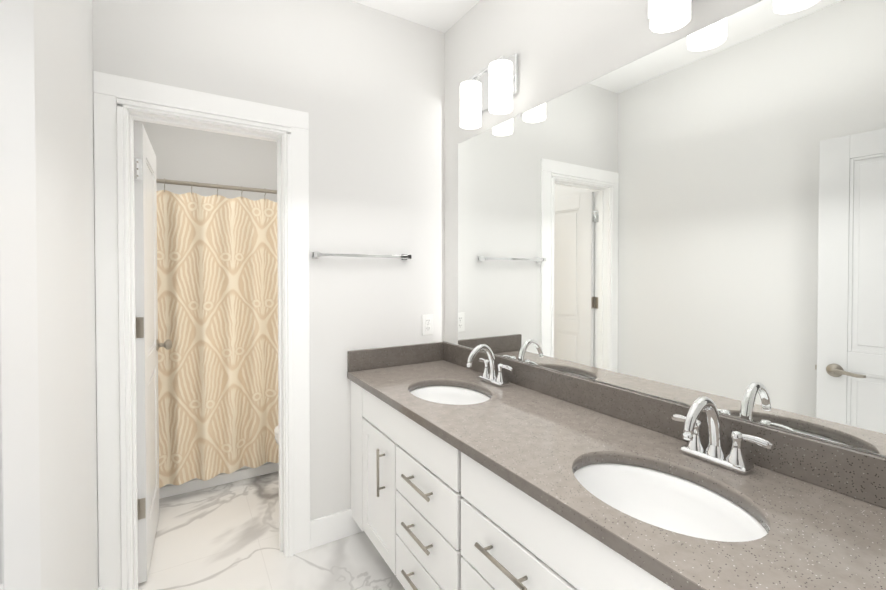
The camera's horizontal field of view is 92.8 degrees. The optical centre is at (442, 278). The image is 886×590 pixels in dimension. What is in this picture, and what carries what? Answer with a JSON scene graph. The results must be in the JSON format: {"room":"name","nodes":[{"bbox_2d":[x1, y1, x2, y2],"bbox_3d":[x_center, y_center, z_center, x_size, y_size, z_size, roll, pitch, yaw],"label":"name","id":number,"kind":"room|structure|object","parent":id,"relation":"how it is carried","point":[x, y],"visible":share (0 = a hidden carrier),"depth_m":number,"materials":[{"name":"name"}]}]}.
{"room":"bathroom","nodes":[
{"label":"bathroom","id":0,"kind":"room"},
{"bbox_2d":[34,0,135,589],"bbox_3d":[-1.263,-0.039,1.399,0.100,2.750,4.120,0,1,-31],"label":"wall","id":1,"kind":"structure","parent":0,"point":[64,138],"depth_m":1.24,"materials":[{"name":"white paint"}]},
{"bbox_2d":[0,0,40,589],"bbox_3d":[-0.432,0.330,0.261,0.136,2.018,0.819,0,1,-27],"label":"entry door","id":2,"kind":"structure","parent":1,"relation":"in","point":[20,556],"depth_m":0.56,"materials":[{"name":"white wood"}]},
{"bbox_2d":[136,120,276,201],"bbox_3d":[-1.546,-0.068,3.582,1.695,2.750,0.100,0,1,-31],"label":"wall","id":3,"kind":"structure","parent":0,"point":[190,155],"depth_m":3.34,"materials":[{"name":"white paint"}]},
{"bbox_2d":[156,179,276,193],"bbox_3d":[-1.176,-0.578,2.769,1.483,0.056,0.056,0,1,-31],"label":"curtain rod","id":4,"kind":"object","parent":3,"relation":"attached to","point":[186,183],"visible":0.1,"depth_m":2.61,"materials":[{"name":"silver metal"}]},
{"bbox_2d":[157,178,278,487],"bbox_3d":[-1.172,0.311,2.755,1.405,1.814,0.093,0,1,-31],"label":"shower curtain","id":5,"kind":"object","parent":4,"relation":"hanging from","point":[217,280],"visible":0.56,"depth_m":2.62,"materials":[{"name":"beige fabric"}]},
{"bbox_2d":[92,0,444,520],"bbox_3d":[-0.701,-0.049,2.105,1.595,2.750,0.118,0,1,-31],"label":"wall","id":6,"kind":"structure","parent":0,"point":[362,86],"depth_m":2.15,"materials":[{"name":"white paint"}]},
{"bbox_2d":[134,123,171,582],"bbox_3d":[-1.447,0.323,2.068,0.177,1.985,0.588,0,1,-29],"label":"door","id":7,"kind":"structure","parent":6,"relation":"in","point":[148,344],"depth_m":1.87,"materials":[{"name":"white wood"}]},
{"bbox_2d":[93,71,309,589],"bbox_3d":[-1.034,0.263,1.905,0.812,2.132,0.172,0,1,-31],"label":"door frame","id":8,"kind":"structure","parent":6,"relation":"attached to","point":[143,101],"depth_m":1.74,"materials":[{"name":"white wood"}]},
{"bbox_2d":[310,509,361,548],"bbox_3d":[-0.528,1.259,2.151,0.292,0.135,0.014,0,1,-31],"label":"baseboard","id":9,"kind":"structure","parent":6,"relation":"attached to","point":[332,527],"depth_m":2.13,"materials":[{"name":"white wood"}]},
{"bbox_2d":[312,252,411,259],"bbox_3d":[-0.404,-0.117,2.175,0.519,0.034,0.070,0,1,-31],"label":"towel bar","id":10,"kind":"object","parent":6,"relation":"attached to","point":[316,255],"visible":1,"depth_m":2.13,"materials":[{"name":"silver metal"}]},
{"bbox_2d":[422,314,432,334],"bbox_3d":[-0.087,0.262,2.410,0.072,0.116,0.008,0,1,-31],"label":"electrical outlet","id":11,"kind":"object","parent":6,"relation":"attached to","point":[427,324],"visible":1,"depth_m":2.41,"materials":[{"name":"white plastic"}]},
{"bbox_2d":[138,471,404,589],"bbox_3d":[-0.540,1.360,1.860,1.795,0.060,4.120,0,1,-31],"label":"floor","id":12,"kind":"structure","parent":0,"point":[223,537],"depth_m":2.05,"materials":[{"name":"stone"}]},
{"bbox_2d":[159,462,278,498],"bbox_3d":[-1.404,1.062,3.163,1.481,0.500,0.785,0,1,-31],"label":"bathtub","id":13,"kind":"object","parent":12,"relation":"on","point":[195,484],"depth_m":2.69,"materials":[{"name":"white ceramic"}]},
{"bbox_2d":[274,426,277,443],"bbox_3d":[-0.677,0.919,2.661,0.728,0.800,0.400,0,1,-31],"label":"toilet","id":14,"kind":"object","parent":12,"relation":"on","point":[276,432],"visible":0.02,"depth_m":2.46,"materials":[{"name":"white ceramic"}]},
{"bbox_2d":[347,377,686,589],"bbox_3d":[0.325,0.929,1.381,0.610,0.815,2.206,0,1,-31],"label":"bathroom vanity","id":15,"kind":"object","parent":12,"relation":"on","point":[439,517],"depth_m":1.33,"materials":[{"name":"white wood"}]},
{"bbox_2d":[347,357,885,589],"bbox_3d":[0.333,0.504,1.380,0.590,0.035,2.206,0,1,-31],"label":"countertop","id":16,"kind":"structure","parent":15,"relation":"on","point":[822,537],"depth_m":1.00,"materials":[{"name":"grey stone"}]},
{"bbox_2d":[403,381,490,408],"bbox_3d":[0.026,0.581,1.820,0.350,0.157,0.456,0,1,-31],"label":"sink","id":17,"kind":"object","parent":16,"relation":"in","point":[444,393],"depth_m":1.99,"materials":[{"name":"white ceramic"}]},
{"bbox_2d":[466,344,512,386],"bbox_3d":[0.181,0.387,1.913,0.176,0.183,0.250,0,1,-31],"label":"faucet","id":18,"kind":"object","parent":16,"relation":"on","point":[491,376],"visible":1,"depth_m":1.91,"materials":[{"name":"silver metal"}]},
{"bbox_2d":[563,449,778,556],"bbox_3d":[0.507,0.592,0.995,0.350,0.157,0.456,0,1,-31],"label":"sink","id":19,"kind":"object","parent":16,"relation":"in","point":[714,520],"depth_m":1.10,"materials":[{"name":"white ceramic"}]},
{"bbox_2d":[671,396,772,473],"bbox_3d":[0.679,0.398,1.098,0.176,0.183,0.250,0,1,-31],"label":"faucet","id":20,"kind":"object","parent":16,"relation":"on","point":[734,459],"visible":1,"depth_m":1.09,"materials":[{"name":"silver metal"}]},
{"bbox_2d":[351,0,479,32],"bbox_3d":[-0.540,-1.450,1.823,1.795,0.060,4.120,0,1,-31],"label":"ceiling","id":21,"kind":"structure","parent":0,"point":[443,16],"depth_m":2.23,"materials":[{"name":"white paint"}]},
{"bbox_2d":[445,0,884,456],"bbox_3d":[0.625,-0.041,1.562,0.100,2.750,2.428,0,1,-31],"label":"wall","id":22,"kind":"structure","parent":0,"point":[560,47],"depth_m":1.81,"materials":[{"name":"white paint"}]},
{"bbox_2d":[460,53,517,128],"bbox_3d":[0.198,-0.884,2.000,0.156,0.277,0.409,0,1,-31],"label":"sconce","id":23,"kind":"object","parent":22,"relation":"attached to","point":[493,89],"visible":1,"depth_m":1.92,"materials":[{"name":"white glass"}]},
{"bbox_2d":[648,0,690,32],"bbox_3d":[0.714,-0.872,1.156,0.156,0.277,0.410,0,1,-31],"label":"sconce","id":24,"kind":"object","parent":22,"relation":"attached to","point":[665,16],"visible":1,"depth_m":1.21,"materials":[{"name":"white glass"}]},
{"bbox_2d":[458,0,885,456],"bbox_3d":[0.601,-0.179,1.494,0.008,1.114,1.980,0,1,-31],"label":"mirror","id":25,"kind":"object","parent":22,"relation":"attached to","point":[690,219],"visible":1,"depth_m":1.21,"materials":[{"name":"clear glass"}]}
]}

